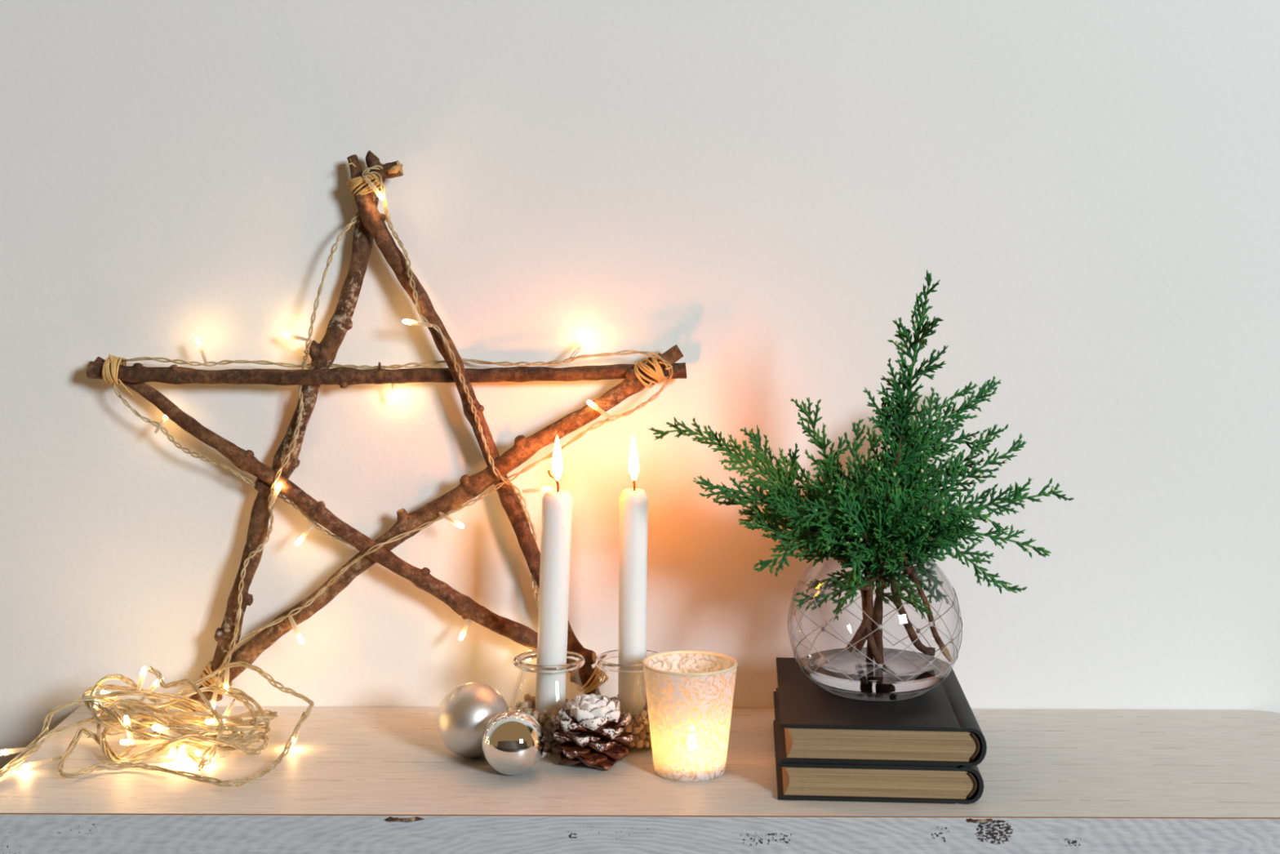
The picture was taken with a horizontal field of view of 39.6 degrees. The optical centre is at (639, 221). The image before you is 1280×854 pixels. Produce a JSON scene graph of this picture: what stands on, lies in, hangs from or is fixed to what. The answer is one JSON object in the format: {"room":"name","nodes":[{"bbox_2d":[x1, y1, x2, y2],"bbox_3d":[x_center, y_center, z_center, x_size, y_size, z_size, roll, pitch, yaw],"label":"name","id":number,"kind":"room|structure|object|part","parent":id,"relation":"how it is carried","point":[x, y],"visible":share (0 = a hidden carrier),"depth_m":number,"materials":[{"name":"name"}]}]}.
{"room":"living room","nodes":[
{"label":"living room","id":0,"kind":"room"},
{"bbox_2d":[0,0,1279,769],"bbox_3d":[0.001,-0.277,1.597,16.000,3.000,0.100,0,0,0],"label":"wall","id":1,"kind":"structure","parent":0,"point":[757,189],"depth_m":1.55,"materials":[{"name":"paint"}]},
{"bbox_2d":[0,705,1279,853],"bbox_3d":[0.043,0.453,1.403,1.061,0.060,0.287,0,0,0],"label":"wooden shelf","id":2,"kind":"object","parent":1,"relation":"attached to","point":[352,780],"visible":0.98,"depth_m":1.30,"materials":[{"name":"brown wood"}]},
{"bbox_2d":[86,150,686,711],"bbox_3d":[-0.216,0.179,1.523,0.512,0.480,0.049,0,0,0],"label":"star","id":3,"kind":"object","parent":2,"relation":"on","point":[371,224],"visible":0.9,"depth_m":1.51,"materials":[{"name":"brown wood"}]},
{"bbox_2d":[0,164,673,786],"bbox_3d":[-0.261,0.186,1.469,0.571,0.468,0.261,0,0,-20],"label":"string lights","id":4,"kind":"object","parent":3,"relation":"attached to","point":[233,740],"visible":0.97,"depth_m":1.45,"materials":[{"name":"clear plastic"}]},
{"bbox_3d":[-0.483,0.409,1.375,0.005,0.005,0.019,0,-7,35],"label":"bulb","id":5,"kind":"part","parent":4,"relation":"part of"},
{"bbox_3d":[-0.462,0.416,1.369,0.005,0.005,0.019,0,1,43],"label":"bulb","id":6,"kind":"part","parent":4,"relation":"part of","materials":[{"name":"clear plastic"}]},
{"bbox_3d":[-0.425,0.388,1.445,0.019,0.005,0.005,36,-19,-29],"label":"bulb","id":7,"kind":"part","parent":4,"relation":"part of","materials":[{"name":"plastic"}]},
{"bbox_3d":[-0.396,0.398,1.380,0.005,0.019,0.005,0,13,40],"label":"bulb","id":8,"kind":"part","parent":4,"relation":"part of","materials":[{"name":"clear plastic"}]},
{"bbox_3d":[-0.389,0.405,1.381,0.019,0.005,0.005,14,-9,-37],"label":"bulb","id":9,"kind":"part","parent":4,"relation":"part of","materials":[{"name":"plastic"}]},
{"bbox_3d":[-0.405,0.374,1.440,0.005,0.019,0.005,24,13,33],"label":"bulb","id":10,"kind":"part","parent":4,"relation":"part of","materials":[{"name":"white glass"}]},
{"bbox_3d":[-0.400,0.383,1.448,0.005,0.005,0.019,0,39,46],"label":"bulb","id":11,"kind":"part","parent":4,"relation":"part of","materials":[{"name":"white glass"}]},
{"bbox_3d":[-0.409,0.173,1.517,0.005,0.005,0.019,0,40,22],"label":"bulb","id":12,"kind":"part","parent":4,"relation":"part of","materials":[{"name":"plastic"}]},
{"bbox_3d":[-0.367,0.417,1.385,0.019,0.005,0.005,1,0,-27],"label":"bulb","id":13,"kind":"part","parent":4,"relation":"part of","materials":[{"name":"plastic"}]},
{"bbox_3d":[-0.365,0.398,1.383,0.019,0.005,0.005,28,-11,-23],"label":"bulb","id":14,"kind":"part","parent":4,"relation":"part of","materials":[{"name":"clear plastic"}]},
{"bbox_3d":[-0.365,0.410,1.392,0.005,0.005,0.019,0,17,-8],"label":"bulb","id":15,"kind":"part","parent":4,"relation":"part of","materials":[{"name":"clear plastic"}]},
{"bbox_3d":[-0.356,0.408,1.397,0.005,0.005,0.019,0,21,8],"label":"bulb","id":16,"kind":"part","parent":4,"relation":"part of","materials":[{"name":"plastic"}]},
{"bbox_3d":[-0.335,0.409,1.358,0.005,0.005,0.019,0,0,-28],"label":"bulb","id":17,"kind":"part","parent":4,"relation":"part of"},
{"bbox_3d":[-0.373,0.113,1.517,0.005,0.019,0.005,-20,1,-2],"label":"bulb","id":18,"kind":"part","parent":4,"relation":"part of","materials":[{"name":"plastic"}]},
{"bbox_3d":[-0.349,0.390,1.460,0.005,0.005,0.019,0,35,-1],"label":"bulb","id":19,"kind":"part","parent":4,"relation":"part of","materials":[{"name":"clear plastic"}]},
{"bbox_3d":[-0.328,0.416,1.390,0.005,0.005,0.019,0,-2,37],"label":"bulb","id":20,"kind":"part","parent":4,"relation":"part of","materials":[{"name":"plastic"}]},
{"bbox_3d":[-0.347,0.381,1.494,0.005,0.019,0.005,0,-26,-5],"label":"bulb","id":21,"kind":"part","parent":4,"relation":"part of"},
{"bbox_3d":[-0.336,0.399,1.451,0.005,0.005,0.019,0,24,8],"label":"bulb","id":22,"kind":"part","parent":4,"relation":"part of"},
{"bbox_3d":[-0.310,0.234,1.506,0.005,0.019,0.005,32,16,27],"label":"bulb","id":23,"kind":"part","parent":4,"relation":"part of","materials":[{"name":"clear plastic"}]},
{"bbox_3d":[-0.292,0.342,1.502,0.005,0.019,0.005,-31,-11,19],"label":"bulb","id":24,"kind":"part","parent":4,"relation":"part of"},
{"bbox_3d":[-0.293,0.099,1.519,0.019,0.005,0.005,10,5,31],"label":"bulb","id":25,"kind":"part","parent":4,"relation":"part of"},
{"bbox_3d":[-0.282,0.263,1.514,0.019,0.005,0.005,-49,25,-24],"label":"bulb","id":26,"kind":"part","parent":4,"relation":"part of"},
{"bbox_3d":[-0.227,-0.030,1.506,0.005,0.019,0.005,-43,-10,11],"label":"bulb","id":27,"kind":"part","parent":4,"relation":"part of","materials":[{"name":"plastic"}]},
{"bbox_3d":[-0.185,0.086,1.503,0.019,0.005,0.005,9,0,-2],"label":"bulb","id":28,"kind":"part","parent":4,"relation":"part of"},
{"bbox_3d":[-0.162,0.252,1.508,0.019,0.005,0.005,27,8,16],"label":"bulb","id":29,"kind":"part","parent":4,"relation":"part of","materials":[{"name":"clear plastic"}]},
{"bbox_3d":[-0.148,0.344,1.518,0.005,0.005,0.019,0,41,24],"label":"bulb","id":30,"kind":"part","parent":4,"relation":"part of","materials":[{"name":"clear plastic"}]},
{"bbox_3d":[-0.090,0.228,1.510,0.019,0.005,0.005,-5,0,4],"label":"bulb","id":31,"kind":"part","parent":4,"relation":"part of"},
{"bbox_3d":[-0.054,0.111,1.524,0.019,0.005,0.005,-48,24,-24],"label":"bulb","id":32,"kind":"part","parent":4,"relation":"part of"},
{"bbox_3d":[-0.032,0.161,1.506,0.019,0.005,0.005,37,-9,-12],"label":"bulb","id":33,"kind":"part","parent":4,"relation":"part of","materials":[{"name":"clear plastic"}]},
{"bbox_2d":[436,681,508,757],"bbox_3d":[-0.132,0.393,1.405,0.058,0.058,0.059,0,0,-32],"label":"bauble","id":34,"kind":"object","parent":2,"relation":"on","point":[463,716],"visible":0.85,"depth_m":1.38,"materials":[{"name":"silver glass"}]},
{"bbox_2d":[481,709,551,775],"bbox_3d":[-0.097,0.398,1.360,0.049,0.048,0.049,0,0,13],"label":"bauble","id":35,"kind":"object","parent":2,"relation":"on","point":[513,740],"visible":1,"depth_m":1.34,"materials":[{"name":"silver metal"}]},
{"bbox_2d":[513,649,585,673],"bbox_3d":[-0.074,0.387,1.437,0.064,0.070,0.064,0,0,-42],"label":"glass jar","id":36,"kind":"object","parent":2,"relation":"on","point":[517,660],"visible":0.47,"depth_m":1.42,"materials":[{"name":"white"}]},
{"bbox_2d":[531,706,558,747],"bbox_3d":[-0.074,0.406,1.440,0.056,0.026,0.052,0,0,0],"label":"pebble fill","id":37,"kind":"object","parent":36,"relation":"in","point":[533,708],"visible":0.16,"depth_m":1.42,"materials":[{"name":"stone"}]},
{"bbox_2d":[515,701,521,707],"bbox_3d":[-0.098,0.393,1.446,0.005,0.006,0.006,0,0,-41],"label":"pebble","id":38,"kind":"object","parent":37,"relation":"on","point":[517,704],"visible":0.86,"depth_m":1.44,"materials":[{"name":"stone"}]},
{"bbox_2d":[520,701,528,706],"bbox_3d":[-0.094,0.392,1.440,0.008,0.006,0.007,0,0,15],"label":"pebble","id":39,"kind":"object","parent":37,"relation":"on","point":[524,704],"visible":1,"depth_m":1.44,"materials":[{"name":"stone"}]},
{"bbox_2d":[522,706,530,711],"bbox_3d":[-0.092,0.393,1.428,0.007,0.007,0.006,0,0,15],"label":"pebble","id":40,"kind":"object","parent":37,"relation":"on","point":[524,708],"visible":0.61,"depth_m":1.43,"materials":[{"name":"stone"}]},
{"bbox_2d":[524,693,532,701],"bbox_3d":[-0.092,0.390,1.454,0.007,0.008,0.007,0,0,-6],"label":"pebble","id":41,"kind":"object","parent":37,"relation":"on","point":[527,696],"visible":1,"depth_m":1.45,"materials":[{"name":"stone"}]},
{"bbox_2d":[525,700,532,707],"bbox_3d":[-0.091,0.394,1.447,0.006,0.008,0.006,0,0,-42],"label":"pebble","id":42,"kind":"object","parent":37,"relation":"on","point":[530,704],"visible":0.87,"depth_m":1.45,"materials":[{"name":"stone"}]},
{"bbox_2d":[531,710,540,717],"bbox_3d":[-0.083,0.394,1.420,0.006,0.007,0.008,0,0,-43],"label":"pebble","id":43,"kind":"object","parent":37,"relation":"on","point":[534,711],"visible":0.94,"depth_m":1.42,"materials":[{"name":"stone"}]},
{"bbox_2d":[541,709,548,716],"bbox_3d":[-0.076,0.391,1.416,0.006,0.006,0.005,0,0,5],"label":"pebble","id":44,"kind":"object","parent":37,"relation":"on","point":[544,712],"visible":1,"depth_m":1.41,"materials":[{"name":"stone"}]},
{"bbox_2d":[550,710,558,715],"bbox_3d":[-0.068,0.395,1.422,0.007,0.008,0.007,0,0,30],"label":"pebble","id":45,"kind":"object","parent":37,"relation":"on","point":[553,712],"visible":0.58,"depth_m":1.42,"materials":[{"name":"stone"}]},
{"bbox_2d":[542,728,548,736],"bbox_3d":[-0.076,0.406,1.411,0.007,0.005,0.006,0,0,-10],"label":"pebble","id":46,"kind":"object","parent":36,"relation":"in","point":[545,731],"visible":0.54,"depth_m":1.41,"materials":[{"name":"stone"}]},
{"bbox_2d":[542,720,552,729],"bbox_3d":[-0.073,0.399,1.412,0.007,0.007,0.006,0,0,-13],"label":"pebble","id":47,"kind":"object","parent":46,"relation":"on","point":[547,724],"visible":1,"depth_m":1.41,"materials":[{"name":"stone"}]},
{"bbox_2d":[544,741,551,749],"bbox_3d":[-0.073,0.416,1.413,0.006,0.006,0.005,0,0,-3],"label":"pebble","id":48,"kind":"object","parent":36,"relation":"in","point":[547,744],"visible":0.87,"depth_m":1.41,"materials":[{"name":"stone"}]},
{"bbox_2d":[546,733,554,742],"bbox_3d":[-0.071,0.410,1.412,0.006,0.008,0.006,0,0,35],"label":"pebble","id":49,"kind":"object","parent":36,"relation":"in","point":[550,739],"visible":0.87,"depth_m":1.41,"materials":[{"name":"stone"}]},
{"bbox_2d":[534,435,572,726],"bbox_3d":[-0.070,0.294,1.437,0.030,0.243,0.024,0,0,-1],"label":"taper candle","id":50,"kind":"object","parent":36,"relation":"in","point":[557,504],"visible":0.88,"depth_m":1.43,"materials":[{"name":"white wax"}]},
{"bbox_2d":[551,725,556,733],"bbox_3d":[-0.067,0.404,1.412,0.007,0.007,0.007,0,0,43],"label":"pebble","id":51,"kind":"object","parent":36,"relation":"in","point":[553,728],"visible":0.48,"depth_m":1.41,"materials":[{"name":"stone"}]},
{"bbox_2d":[551,741,558,746],"bbox_3d":[-0.068,0.416,1.413,0.006,0.006,0.006,0,0,25],"label":"pebble","id":52,"kind":"object","parent":36,"relation":"in","point":[553,743],"visible":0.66,"depth_m":1.41,"materials":[{"name":"stone"}]},
{"label":"pebble","id":53,"kind":"object","parent":36,"relation":"in","visible":0},
{"bbox_2d":[538,714,545,722],"bbox_3d":[-0.078,0.395,1.411,0.005,0.006,0.005,0,0,-31],"label":"pebble","id":54,"kind":"object","parent":53,"relation":"on","point":[542,718],"visible":1,"depth_m":1.41,"materials":[{"name":"stone"}]},
{"label":"pebble","id":55,"kind":"object","parent":36,"relation":"in","visible":0},
{"bbox_2d":[532,712,538,720],"bbox_3d":[-0.083,0.394,1.413,0.005,0.007,0.006,0,0,29],"label":"pebble","id":56,"kind":"object","parent":55,"relation":"on","point":[535,715],"visible":0.62,"depth_m":1.41,"materials":[{"name":"stone"}]},
{"bbox_2d":[551,693,634,770],"bbox_3d":[-0.037,0.397,1.388,0.063,0.055,0.063,0,0,-33],"label":"pine cone","id":57,"kind":"object","parent":2,"relation":"on","point":[595,724],"visible":1,"depth_m":1.37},
{"bbox_2d":[595,649,658,672],"bbox_3d":[-0.007,0.388,1.440,0.064,0.070,0.064,0,0,10],"label":"glass jar","id":58,"kind":"object","parent":2,"relation":"on","point":[599,660],"visible":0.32,"depth_m":1.42,"materials":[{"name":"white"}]},
{"bbox_2d":[623,724,631,732],"bbox_3d":[-0.009,0.404,1.414,0.006,0.007,0.007,0,0,40],"label":"pebble","id":59,"kind":"object","parent":58,"relation":"in","point":[628,728],"visible":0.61,"depth_m":1.41,"materials":[{"name":"stone"}]},
{"bbox_2d":[627,741,635,747],"bbox_3d":[-0.007,0.416,1.415,0.006,0.005,0.006,0,0,-43],"label":"pebble","id":60,"kind":"object","parent":58,"relation":"in","point":[632,744],"visible":0.77,"depth_m":1.41,"materials":[{"name":"stone"}]},
{"bbox_2d":[632,733,639,741],"bbox_3d":[-0.004,0.411,1.414,0.006,0.006,0.006,0,0,-42],"label":"pebble","id":61,"kind":"object","parent":60,"relation":"on","point":[636,738],"visible":0.74,"depth_m":1.41,"materials":[{"name":"stone"}]},
{"bbox_2d":[617,434,648,719],"bbox_3d":[-0.006,0.294,1.440,0.023,0.243,0.023,0,0,0],"label":"taper candle","id":62,"kind":"object","parent":58,"relation":"in","point":[633,534],"visible":0.91,"depth_m":1.43,"materials":[{"name":"white wax"}]},
{"bbox_2d":[632,726,640,733],"bbox_3d":[-0.003,0.405,1.414,0.006,0.006,0.007,0,0,-30],"label":"pebble","id":63,"kind":"object","parent":58,"relation":"in","point":[636,730],"visible":1,"depth_m":1.41,"materials":[{"name":"stone"}]},
{"bbox_2d":[634,715,642,724],"bbox_3d":[-0.001,0.397,1.415,0.006,0.008,0.007,0,0,-3],"label":"pebble","id":64,"kind":"object","parent":63,"relation":"on","point":[638,719],"visible":1,"depth_m":1.41,"materials":[{"name":"stone"}]},
{"bbox_2d":[626,710,648,746],"bbox_3d":[-0.006,0.407,1.442,0.055,0.026,0.053,0,0,0],"label":"pebble fill","id":65,"kind":"object","parent":58,"relation":"in","point":[632,723],"visible":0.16,"depth_m":1.42,"materials":[{"name":"stone"}]},
{"bbox_2d":[631,711,639,718],"bbox_3d":[-0.004,0.395,1.421,0.006,0.005,0.005,0,0,-31],"label":"pebble","id":66,"kind":"object","parent":65,"relation":"on","point":[634,714],"visible":1,"depth_m":1.42,"materials":[{"name":"stone"}]},
{"bbox_2d":[635,737,643,748],"bbox_3d":[0.000,0.415,1.417,0.007,0.009,0.006,0,0,-33],"label":"pebble","id":67,"kind":"object","parent":58,"relation":"in","point":[639,743],"visible":1,"depth_m":1.41,"materials":[{"name":"stone"}]},
{"bbox_2d":[637,729,646,739],"bbox_3d":[0.002,0.408,1.416,0.007,0.008,0.006,0,0,21],"label":"pebble","id":68,"kind":"object","parent":67,"relation":"on","point":[642,735],"visible":1,"depth_m":1.41,"materials":[{"name":"stone"}]},
{"bbox_2d":[643,739,649,747],"bbox_3d":[0.005,0.416,1.419,0.005,0.006,0.005,0,0,13],"label":"pebble","id":69,"kind":"object","parent":58,"relation":"in","point":[646,743],"visible":1,"depth_m":1.42,"materials":[{"name":"stone"}]},
{"bbox_2d":[645,732,650,739],"bbox_3d":[0.008,0.411,1.419,0.006,0.006,0.007,0,0,21],"label":"pebble","id":70,"kind":"object","parent":58,"relation":"in","point":[648,735],"visible":0.65,"depth_m":1.42,"materials":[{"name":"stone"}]},
{"bbox_2d":[644,724,649,732],"bbox_3d":[0.007,0.404,1.419,0.006,0.007,0.007,0,0,-10],"label":"pebble","id":71,"kind":"object","parent":70,"relation":"on","point":[646,726],"visible":0.56,"depth_m":1.42,"materials":[{"name":"stone"}]},
{"bbox_2d":[642,717,648,724],"bbox_3d":[0.004,0.398,1.417,0.005,0.006,0.006,0,0,-34],"label":"pebble","id":72,"kind":"object","parent":71,"relation":"on","point":[645,722],"visible":0.99,"depth_m":1.42,"materials":[{"name":"stone"}]},
{"bbox_2d":[640,709,646,718],"bbox_3d":[0.003,0.393,1.418,0.005,0.007,0.006,0,0,31],"label":"pebble","id":73,"kind":"object","parent":72,"relation":"on","point":[643,714],"visible":1,"depth_m":1.42,"materials":[{"name":"stone"}]},
{"bbox_2d":[642,649,737,782],"bbox_3d":[0.038,0.380,1.367,0.073,0.085,0.073,0,0,-42],"label":"votive holder","id":74,"kind":"object","parent":2,"relation":"on","point":[690,693],"visible":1,"depth_m":1.34,"materials":[{"name":"white glass"}]},
{"bbox_2d":[773,691,983,804],"bbox_3d":[0.181,0.410,1.396,0.150,0.027,0.200,0,0,3],"label":"book","id":75,"kind":"object","parent":2,"relation":"on","point":[961,784],"visible":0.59,"depth_m":1.30,"materials":[{"name":"paper"}]},
{"bbox_2d":[776,657,986,766],"bbox_3d":[0.184,0.382,1.397,0.150,0.028,0.200,0,0,3],"label":"book","id":76,"kind":"object","parent":75,"relation":"on","point":[937,726],"visible":0.87,"depth_m":1.30,"materials":[{"name":"black fabric"}]},
{"bbox_2d":[787,570,962,701],"bbox_3d":[0.185,0.315,1.402,0.137,0.106,0.136,0,0,38],"label":"glass vase","id":77,"kind":"object","parent":76,"relation":"on","point":[827,621],"visible":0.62,"depth_m":1.37,"materials":[{"name":"grey"}]},
{"bbox_2d":[648,417,886,668],"bbox_3d":[0.103,0.258,1.383,0.194,0.215,0.058,0,0,-7],"label":"sprig","id":78,"kind":"object","parent":77,"relation":"in","point":[781,488],"visible":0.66,"depth_m":1.38,"materials":[{"name":"green plant"}]},
{"bbox_3d":[0.146,0.258,1.394,0.038,0.026,0.005,0,0,-10],"label":"stem","id":79,"kind":"part","parent":78,"relation":"part of","materials":[{"name":"plant"}]},
{"bbox_3d":[0.182,0.313,1.397,0.034,0.095,0.011,0,0,17],"label":"stem","id":80,"kind":"part","parent":78,"relation":"part of","materials":[{"name":"brown wood"}]},
{"bbox_2d":[779,396,894,652],"bbox_3d":[0.162,0.240,1.398,0.097,0.208,0.099,0,0,0],"label":"sprig","id":81,"kind":"object","parent":77,"relation":"in","point":[829,468],"visible":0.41,"depth_m":1.37,"materials":[{"name":"green plant"}]},
{"bbox_3d":[0.179,0.305,1.412,0.011,0.079,0.032,0,0,-6],"label":"stem","id":82,"kind":"part","parent":81,"relation":"part of","materials":[{"name":"brown wood"}]},
{"bbox_2d":[753,457,937,652],"bbox_3d":[0.169,0.258,1.385,0.114,0.161,0.149,0,0,27],"label":"sprig","id":83,"kind":"object","parent":77,"relation":"in","point":[864,543],"visible":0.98,"depth_m":1.35,"materials":[{"name":"green plant"}]},
{"bbox_3d":[0.172,0.306,1.394,0.022,0.065,0.013,0,0,0],"label":"stem","id":84,"kind":"part","parent":83,"relation":"part of","materials":[{"name":"brown wood"}]},
{"bbox_3d":[0.171,0.286,1.387,0.022,0.006,0.005,0,0,-26],"label":"stem","id":85,"kind":"part","parent":83,"relation":"part of","materials":[{"name":"brown plant"}]},
{"bbox_3d":[0.176,0.253,1.367,0.005,0.036,0.034,0,0,18],"label":"stem","id":86,"kind":"part","parent":83,"relation":"part of","materials":[{"name":"green plant"}]},
{"bbox_3d":[0.181,0.278,1.379,0.005,0.005,0.017,0,0,25],"label":"stem","id":87,"kind":"part","parent":83,"relation":"part of","materials":[{"name":"brown plant"}]},
{"bbox_3d":[0.181,0.266,1.370,0.005,0.023,0.027,0,0,12],"label":"stem","id":88,"kind":"part","parent":83,"relation":"part of","materials":[{"name":"green plant"}]},
{"bbox_3d":[0.190,0.291,1.397,0.005,0.006,0.013,0,0,-36],"label":"stem","id":89,"kind":"part","parent":83,"relation":"part of","materials":[{"name":"plant"}]},
{"bbox_3d":[0.192,0.278,1.383,0.005,0.005,0.016,0,0,-31],"label":"stem","id":90,"kind":"part","parent":83,"relation":"part of","materials":[{"name":"plant"}]},
{"bbox_3d":[0.189,0.259,1.370,0.009,0.030,0.028,0,0,0],"label":"stem","id":91,"kind":"part","parent":83,"relation":"part of","materials":[{"name":"green plant"}]},
{"bbox_2d":[800,647,949,693],"bbox_3d":[0.185,0.356,1.402,0.116,0.014,0.116,0,0,0],"label":"water","id":92,"kind":"object","parent":77,"relation":"in","point":[907,664],"visible":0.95,"depth_m":1.38,"materials":[{"name":"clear liquid"}]},
{"bbox_2d":[890,423,1074,656],"bbox_3d":[0.258,0.254,1.405,0.145,0.181,0.098,0,0,-19],"label":"sprig","id":93,"kind":"object","parent":92,"relation":"in","point":[951,471],"visible":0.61,"depth_m":1.41,"materials":[{"name":"green plant"}]},
{"bbox_3d":[0.215,0.304,1.407,0.038,0.081,0.010,0,0,-9],"label":"stem","id":94,"kind":"part","parent":93,"relation":"part of","materials":[{"name":"brown wood"}]},
{"bbox_2d":[862,269,949,662],"bbox_3d":[0.200,0.198,1.397,0.084,0.324,0.112,0,0,11],"label":"sprig","id":95,"kind":"object","parent":77,"relation":"in","point":[900,455],"visible":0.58,"depth_m":1.38,"materials":[{"name":"green plant"}]},
{"bbox_3d":[0.191,0.301,1.409,0.011,0.118,0.015,0,0,-20],"label":"stem","id":96,"kind":"part","parent":95,"relation":"part of","materials":[{"name":"brown wood"}]},
{"bbox_3d":[0.199,0.208,1.395,0.005,0.095,0.029,0,0,-25],"label":"stem","id":97,"kind":"part","parent":95,"relation":"part of","materials":[{"name":"green plant"}]},
{"bbox_2d":[866,376,1001,659],"bbox_3d":[0.239,0.244,1.448,0.127,0.231,0.043,0,0,-13],"label":"sprig","id":98,"kind":"object","parent":77,"relation":"in","point":[939,447],"visible":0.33,"depth_m":1.46,"materials":[{"name":"green plant"}]},
{"bbox_3d":[0.191,0.312,1.421,0.022,0.095,0.008,0,0,-5],"label":"stem","id":99,"kind":"part","parent":98,"relation":"part of","materials":[{"name":"brown wood"}]},
{"bbox_2d":[883,492,1027,662],"bbox_3d":[0.231,0.275,1.374,0.111,0.141,0.077,0,0,-19],"label":"sprig","id":100,"kind":"object","parent":77,"relation":"in","point":[913,548],"visible":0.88,"depth_m":1.36,"materials":[{"name":"green plant"}]},
{"bbox_3d":[0.205,0.261,1.377,0.005,0.029,0.032,0,0,18],"label":"stem","id":101,"kind":"part","parent":100,"relation":"part of","materials":[{"name":"plant"}]},
{"bbox_3d":[0.213,0.275,1.404,0.013,0.007,0.005,0,0,-24],"label":"stem","id":102,"kind":"part","parent":100,"relation":"part of","materials":[{"name":"brown plant"}]},
{"bbox_3d":[0.216,0.259,1.381,0.007,0.034,0.032,0,0,-28],"label":"stem","id":103,"kind":"part","parent":100,"relation":"part of","materials":[{"name":"green plant"}]},
{"bbox_3d":[0.227,0.307,1.397,0.031,0.066,0.006,0,0,-8],"label":"stem","id":104,"kind":"part","parent":100,"relation":"part of","materials":[{"name":"brown wood"}]}
]}

